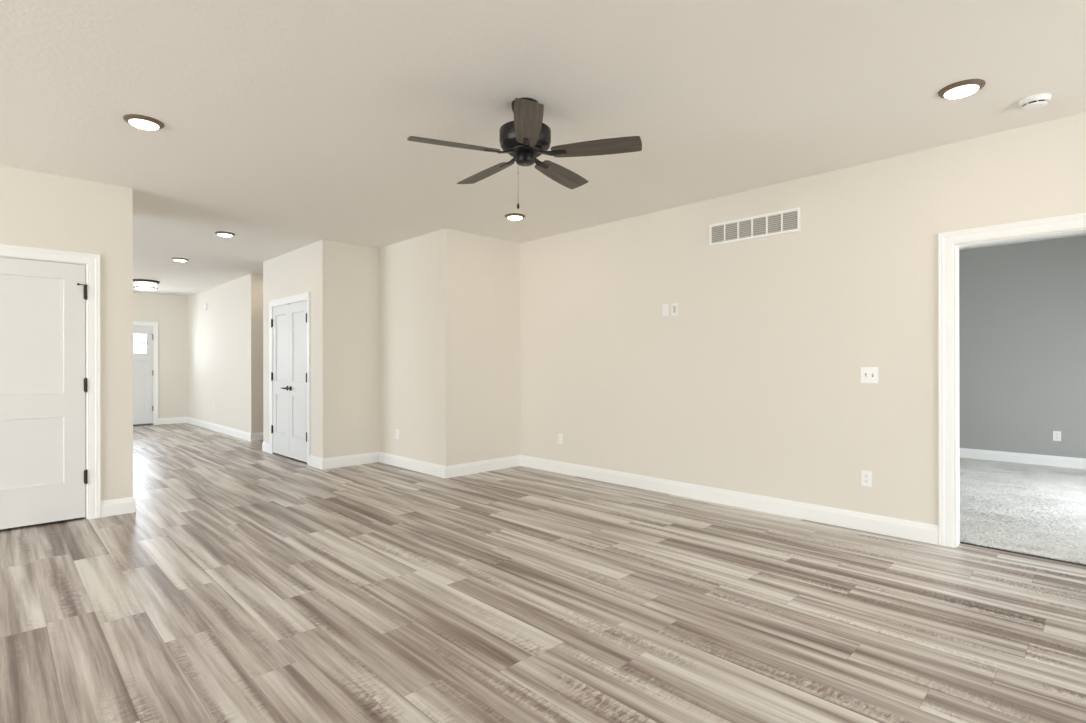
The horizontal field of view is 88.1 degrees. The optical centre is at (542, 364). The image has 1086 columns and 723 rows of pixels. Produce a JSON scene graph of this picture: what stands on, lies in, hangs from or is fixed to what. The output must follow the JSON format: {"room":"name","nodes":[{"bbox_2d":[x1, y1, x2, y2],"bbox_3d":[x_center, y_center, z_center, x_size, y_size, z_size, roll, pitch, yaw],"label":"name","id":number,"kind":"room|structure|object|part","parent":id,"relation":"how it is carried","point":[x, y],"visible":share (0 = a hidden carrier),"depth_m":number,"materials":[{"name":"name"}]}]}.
{"room":"empty living room","nodes":[
{"label":"empty living room","id":0,"kind":"room"},
{"bbox_2d":[0,165,132,518],"bbox_3d":[-5.959,-0.117,2.397,6.849,2.740,0.120,0,0,-44],"label":"wall","id":1,"kind":"structure","parent":0,"point":[38,209],"depth_m":4.62,"materials":[{"name":"paint"}]},
{"bbox_2d":[0,244,100,529],"bbox_3d":[-4.007,0.175,4.271,1.000,2.149,0.179,0,0,-44],"label":"door","id":2,"kind":"structure","parent":1,"relation":"in","point":[44,384],"depth_m":4.38,"materials":[{"name":"white paint"}]},
{"bbox_2d":[101,497,135,516],"bbox_3d":[-3.538,1.183,4.676,0.233,0.132,0.015,0,0,-44],"label":"baseboard","id":3,"kind":"structure","parent":1,"relation":"attached to","point":[126,505],"depth_m":4.67,"materials":[{"name":"white paint"}]},
{"bbox_2d":[133,292,187,423],"bbox_3d":[-10.957,-0.108,9.043,9.263,2.740,0.120,0,0,-44],"label":"wall","id":4,"kind":"structure","parent":0,"point":[170,312],"depth_m":11.92,"materials":[{"name":"paint"}]},
{"bbox_2d":[133,321,157,425],"bbox_3d":[-8.497,0.183,11.415,1.107,2.149,0.179,0,0,-44],"label":"door","id":5,"kind":"structure","parent":4,"relation":"in","point":[145,366],"depth_m":11.64,"materials":[{"name":"white paint"}]},
{"bbox_3d":[-8.486,-0.432,11.403,0.743,0.440,0.040,0,0,-44],"label":"lite frame","id":6,"kind":"part","parent":5,"relation":"part of","materials":[{"name":"white glass"}]},
{"bbox_2d":[158,417,187,424],"bbox_3d":[-7.880,1.191,11.965,0.541,0.132,0.015,0,0,-44],"label":"baseboard","id":7,"kind":"structure","parent":4,"relation":"attached to","point":[173,420],"depth_m":11.95,"materials":[{"name":"white paint"}]},
{"bbox_2d":[188,274,258,432],"bbox_3d":[-6.193,-0.116,10.715,0.120,2.740,4.165,0,0,-44],"label":"wall","id":8,"kind":"structure","parent":0,"point":[223,339],"depth_m":10.15,"materials":[{"name":"paint"}]},
{"bbox_2d":[187,417,250,440],"bbox_3d":[-6.234,1.188,10.662,0.015,0.132,4.180,0,0,-44],"label":"baseboard","id":9,"kind":"structure","parent":8,"relation":"attached to","point":[244,435],"depth_m":10.33,"materials":[{"name":"white paint"}]},
{"bbox_2d":[259,275,262,431],"bbox_3d":[-3.500,-0.121,10.524,3.457,2.740,0.120,0,0,-44],"label":"wall","id":10,"kind":"structure","parent":0,"point":[260,276],"depth_m":9.29,"materials":[{"name":"paint"}]},
{"bbox_2d":[251,432,262,440],"bbox_3d":[-3.534,1.183,10.393,3.492,0.132,0.015,0,0,-44],"label":"baseboard","id":11,"kind":"structure","parent":10,"relation":"attached to","point":[258,436],"depth_m":9.24,"materials":[{"name":"white paint"}]},
{"bbox_2d":[263,239,332,457],"bbox_3d":[-3.301,-0.121,7.463,0.120,2.740,2.057,0,0,-44],"label":"wall","id":12,"kind":"structure","parent":0,"point":[308,268],"depth_m":6.84,"materials":[{"name":"paint"}]},
{"bbox_2d":[262,442,268,452],"bbox_3d":[-3.970,1.184,8.051,0.015,0.132,0.309,0,0,-44],"label":"baseboard","id":13,"kind":"structure","parent":12,"relation":"attached to","point":[265,446],"depth_m":8.05,"materials":[{"name":"white paint"}]},
{"bbox_2d":[269,292,310,465],"bbox_3d":[-3.345,0.174,7.467,0.179,2.149,1.403,0,0,-44],"label":"door","id":14,"kind":"structure","parent":12,"relation":"in","point":[289,324],"depth_m":7.43,"materials":[{"name":"white paint"}]},
{"bbox_2d":[310,455,322,468],"bbox_3d":[-2.748,1.182,6.805,0.015,0.132,0.375,0,0,-44],"label":"baseboard","id":15,"kind":"structure","parent":12,"relation":"attached to","point":[315,461],"depth_m":6.80,"materials":[{"name":"white paint"}]},
{"bbox_2d":[332,241,379,456],"bbox_3d":[-2.318,-0.123,7.071,0.735,2.740,0.120,0,0,-44],"label":"wall","id":16,"kind":"structure","parent":0,"point":[355,268],"depth_m":6.98,"materials":[{"name":"paint"}]},
{"bbox_2d":[322,452,378,469],"bbox_3d":[-2.360,1.181,6.934,0.750,0.132,0.015,0,0,-44],"label":"baseboard","id":17,"kind":"structure","parent":16,"relation":"attached to","point":[365,458],"depth_m":6.91,"materials":[{"name":"white paint"}]},
{"bbox_2d":[379,228,454,465],"bbox_3d":[-1.542,-0.124,6.720,0.120,2.740,1.469,0,0,-44],"label":"wall","id":18,"kind":"structure","parent":0,"point":[416,275],"depth_m":6.54,"materials":[{"name":"paint"}]},
{"bbox_2d":[379,452,444,477],"bbox_3d":[-1.583,1.180,6.667,0.015,0.132,1.484,0,0,-44],"label":"baseboard","id":19,"kind":"structure","parent":18,"relation":"attached to","point":[437,470],"depth_m":6.59,"materials":[{"name":"white paint"}]},
{"bbox_2d":[454,230,519,464],"bbox_3d":[-0.229,-0.127,7.063,2.235,2.740,0.120,0,0,-44],"label":"wall","id":20,"kind":"structure","parent":0,"point":[486,269],"depth_m":6.55,"materials":[{"name":"paint"}]},
{"bbox_2d":[445,455,519,478],"bbox_3d":[-0.674,1.178,6.529,1.119,0.132,0.015,0,0,-44],"label":"baseboard","id":21,"kind":"structure","parent":20,"relation":"attached to","point":[456,470],"depth_m":6.48,"materials":[{"name":"white paint"}]},
{"bbox_2d":[0,423,1085,722],"bbox_3d":[-3.142,1.298,3.547,12.720,0.100,18.908,0,0,-44],"label":"floor","id":22,"kind":"structure","parent":0,"point":[244,583],"depth_m":2.87,"materials":[{"name":"plastic"}]},
{"bbox_2d":[960,542,1085,565],"bbox_3d":[3.224,1.242,3.578,0.030,0.016,0.916,0,0,-44],"label":"threshold strip","id":23,"kind":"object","parent":22,"relation":"on","point":[960,542],"depth_m":3.65,"materials":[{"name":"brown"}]},
{"bbox_2d":[0,0,1085,295],"bbox_3d":[-2.212,-1.553,4.465,15.340,0.120,18.908,0,0,-44],"label":"ceiling","id":24,"kind":"structure","parent":0,"point":[288,124],"depth_m":3.14,"materials":[{"name":"white paint"}]},
{"bbox_2d":[123,114,164,129],"bbox_3d":[-2.450,-1.478,3.447,0.208,0.030,0.208,0,0,-44],"label":"recessed light","id":25,"kind":"object","parent":24,"relation":"in","point":[140,121],"visible":1,"depth_m":3.41,"materials":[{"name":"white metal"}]},
{"bbox_2d":[133,279,159,290],"bbox_3d":[-7.030,-1.405,9.933,0.410,0.160,0.410,0,0,-44],"label":"light","id":26,"kind":"object","parent":24,"relation":"attached to","point":[140,284],"visible":0.98,"depth_m":9.81,"materials":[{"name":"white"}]},
{"bbox_3d":[-7.030,-1.388,9.933,0.316,0.126,0.316,0,0,-44],"label":"lamp shade","id":27,"kind":"part","parent":26,"relation":"part of","materials":[{"name":"white glass"}]},
{"bbox_3d":[-7.030,-1.468,9.933,0.410,0.034,0.410,0,0,-44],"label":"ceiling plate","id":28,"kind":"part","parent":26,"relation":"part of","materials":[{"name":"black"}]},
{"bbox_2d":[171,258,188,261],"bbox_3d":[-5.112,-1.473,7.902,0.208,0.030,0.208,0,0,-44],"label":"recessed light","id":29,"kind":"object","parent":24,"relation":"in","point":[175,259],"visible":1,"depth_m":7.86,"materials":[{"name":"white plastic"}]},
{"bbox_2d":[214,231,234,236],"bbox_3d":[-3.614,-1.476,6.377,0.208,0.030,0.208,0,0,-44],"label":"recessed light","id":30,"kind":"object","parent":24,"relation":"in","point":[220,233],"visible":1,"depth_m":6.32,"materials":[{"name":"white plastic"}]},
{"bbox_2d":[505,213,524,219],"bbox_3d":[-0.281,-1.482,5.649,0.208,0.030,0.208,0,0,-44],"label":"recessed light","id":31,"kind":"object","parent":24,"relation":"in","point":[513,216],"visible":1,"depth_m":5.60,"materials":[{"name":"white"}]},
{"bbox_2d":[407,97,641,208],"bbox_3d":[-0.117,-1.196,3.255,1.280,0.603,1.253,0,0,-44],"label":"ceiling fan","id":32,"kind":"object","parent":24,"relation":"hanging from","point":[525,138],"visible":1,"depth_m":3.13,"materials":[{"name":"brown wood"}]},
{"bbox_3d":[-0.484,-1.204,3.071,0.503,0.035,0.141,0,0,-21],"label":"blade","id":33,"kind":"part","parent":32,"relation":"part of","materials":[{"name":"brown wood"}]},
{"bbox_3d":[-0.363,-1.204,3.539,0.141,0.035,0.503,0,0,-39],"label":"blade","id":34,"kind":"part","parent":32,"relation":"part of","materials":[{"name":"brown wood"}]},
{"bbox_3d":[-0.077,-1.204,2.812,0.141,0.035,0.503,0,0,-3],"label":"blade","id":35,"kind":"part","parent":32,"relation":"part of","materials":[{"name":"brown wood"}]},
{"bbox_3d":[0.118,-1.205,3.568,0.141,0.035,0.503,0,0,33],"label":"blade","id":36,"kind":"part","parent":32,"relation":"part of","materials":[{"name":"brown wood"}]},
{"bbox_3d":[0.295,-1.205,3.119,0.503,0.035,0.141,0,0,15],"label":"blade","id":37,"kind":"part","parent":32,"relation":"part of","materials":[{"name":"brown wood"}]},
{"bbox_2d":[938,79,985,98],"bbox_3d":[2.274,-1.486,3.051,0.208,0.030,0.208,0,0,-44],"label":"recessed light","id":38,"kind":"object","parent":24,"relation":"in","point":[960,89],"visible":1,"depth_m":3.02,"materials":[{"name":"white"}]},
{"bbox_2d":[1018,93,1050,110],"bbox_3d":[2.784,-1.480,3.179,0.142,0.044,0.142,0,0,-44],"label":"smoke detector","id":39,"kind":"object","parent":24,"relation":"attached to","point":[1033,102],"visible":1,"depth_m":3.15,"materials":[{"name":"white plastic"}]},
{"bbox_2d":[1021,100,1047,107],"bbox_3d":[2.784,-1.471,3.179,0.111,0.010,0.111,0,0,-44],"label":"vent","id":40,"kind":"object","parent":39,"relation":"attached to","point":[1024,103],"depth_m":3.16,"materials":[{"name":"white plastic"}]},
{"bbox_2d":[520,112,1085,547],"bbox_3d":[3.150,-0.133,3.470,0.060,2.740,9.742,0,0,-44],"label":"wall","id":41,"kind":"structure","parent":0,"point":[754,386],"depth_m":4.65,"materials":[{"name":"paint"}]},
{"bbox_2d":[558,434,562,443],"bbox_3d":[0.197,0.851,6.433,0.008,0.117,0.072,0,0,-44],"label":"wall outlet","id":42,"kind":"object","parent":41,"relation":"attached to","point":[560,436],"visible":1,"depth_m":6.43,"materials":[{"name":"white plastic"}]},
{"bbox_2d":[662,304,668,315],"bbox_3d":[1.184,-0.529,5.425,0.007,0.117,0.072,0,0,-44],"label":"blank plate","id":43,"kind":"object","parent":41,"relation":"attached to","point":[665,307],"visible":1,"depth_m":5.42,"materials":[{"name":"white plastic"}]},
{"bbox_2d":[671,303,677,315],"bbox_3d":[1.252,-0.527,5.349,0.017,0.117,0.072,0,0,-44],"label":"cable jack plate","id":44,"kind":"object","parent":41,"relation":"attached to","point":[674,306],"visible":1,"depth_m":5.35,"materials":[{"name":"white plastic"}]},
{"bbox_2d":[520,455,938,544],"bbox_3d":[1.218,1.175,5.389,0.015,0.132,4.293,0,0,-44],"label":"baseboard","id":45,"kind":"structure","parent":41,"relation":"attached to","point":[895,527],"depth_m":4.76,"materials":[{"name":"white paint"}]},
{"bbox_2d":[709,207,800,245],"bbox_3d":[1.791,-1.172,4.802,0.012,0.188,0.799,0,0,-44],"label":"air vent","id":46,"kind":"object","parent":41,"relation":"in","point":[785,221],"visible":1,"depth_m":4.78,"materials":[{"name":"white metal"}]},
{"bbox_2d":[861,470,871,486],"bbox_3d":[2.409,0.849,4.178,0.008,0.117,0.072,0,0,-44],"label":"wall outlet","id":47,"kind":"object","parent":41,"relation":"attached to","point":[866,476],"visible":1,"depth_m":4.18,"materials":[{"name":"white plastic"}]},
{"bbox_2d":[860,367,877,382],"bbox_3d":[2.417,0.078,4.160,0.021,0.119,0.118,0,0,-44],"label":"light switch","id":48,"kind":"object","parent":41,"relation":"attached to","point":[868,374],"visible":1,"depth_m":4.16,"materials":[{"name":"white plastic"}]},
{"bbox_2d":[938,213,1085,547],"bbox_3d":[3.153,0.167,3.510,0.157,2.140,1.102,0,0,-44],"label":"trim","id":49,"kind":"structure","parent":41,"relation":"attached to","point":[946,241],"depth_m":3.81,"materials":[{"name":"white paint"}]},
{"bbox_2d":[959,235,1085,457],"bbox_3d":[5.439,-0.137,7.535,0.120,2.740,7.380,0,0,-44],"label":"wall","id":50,"kind":"structure","parent":0,"point":[1022,306],"depth_m":6.93,"materials":[{"name":"grey paint"}]},
{"bbox_2d":[960,448,1085,468],"bbox_3d":[5.705,1.161,7.171,0.015,0.132,4.950,0,0,-44],"label":"baseboard","id":51,"kind":"structure","parent":50,"relation":"attached to","point":[1058,461],"depth_m":6.92,"materials":[{"name":"white paint"}]},
{"bbox_2d":[1053,431,1060,440],"bbox_3d":[6.153,0.854,6.718,0.008,0.117,0.072,0,0,-44],"label":"wall outlet","id":52,"kind":"object","parent":50,"relation":"attached to","point":[1056,434],"visible":1,"depth_m":6.72,"materials":[{"name":"white plastic"}]},
{"bbox_3d":[4.814,1.291,5.098,4.430,0.086,9.980,0,0,-44],"label":"floor","id":53,"kind":"structure","parent":0,"visible":0},
{"bbox_2d":[960,457,1085,564],"bbox_3d":[4.478,1.234,5.371,4.288,0.031,3.800,0,0,-44],"label":"carpet","id":54,"kind":"object","parent":53,"relation":"on","point":[1033,509],"visible":0.34,"depth_m":4.80,"materials":[{"name":"grey carpet"}]}
]}

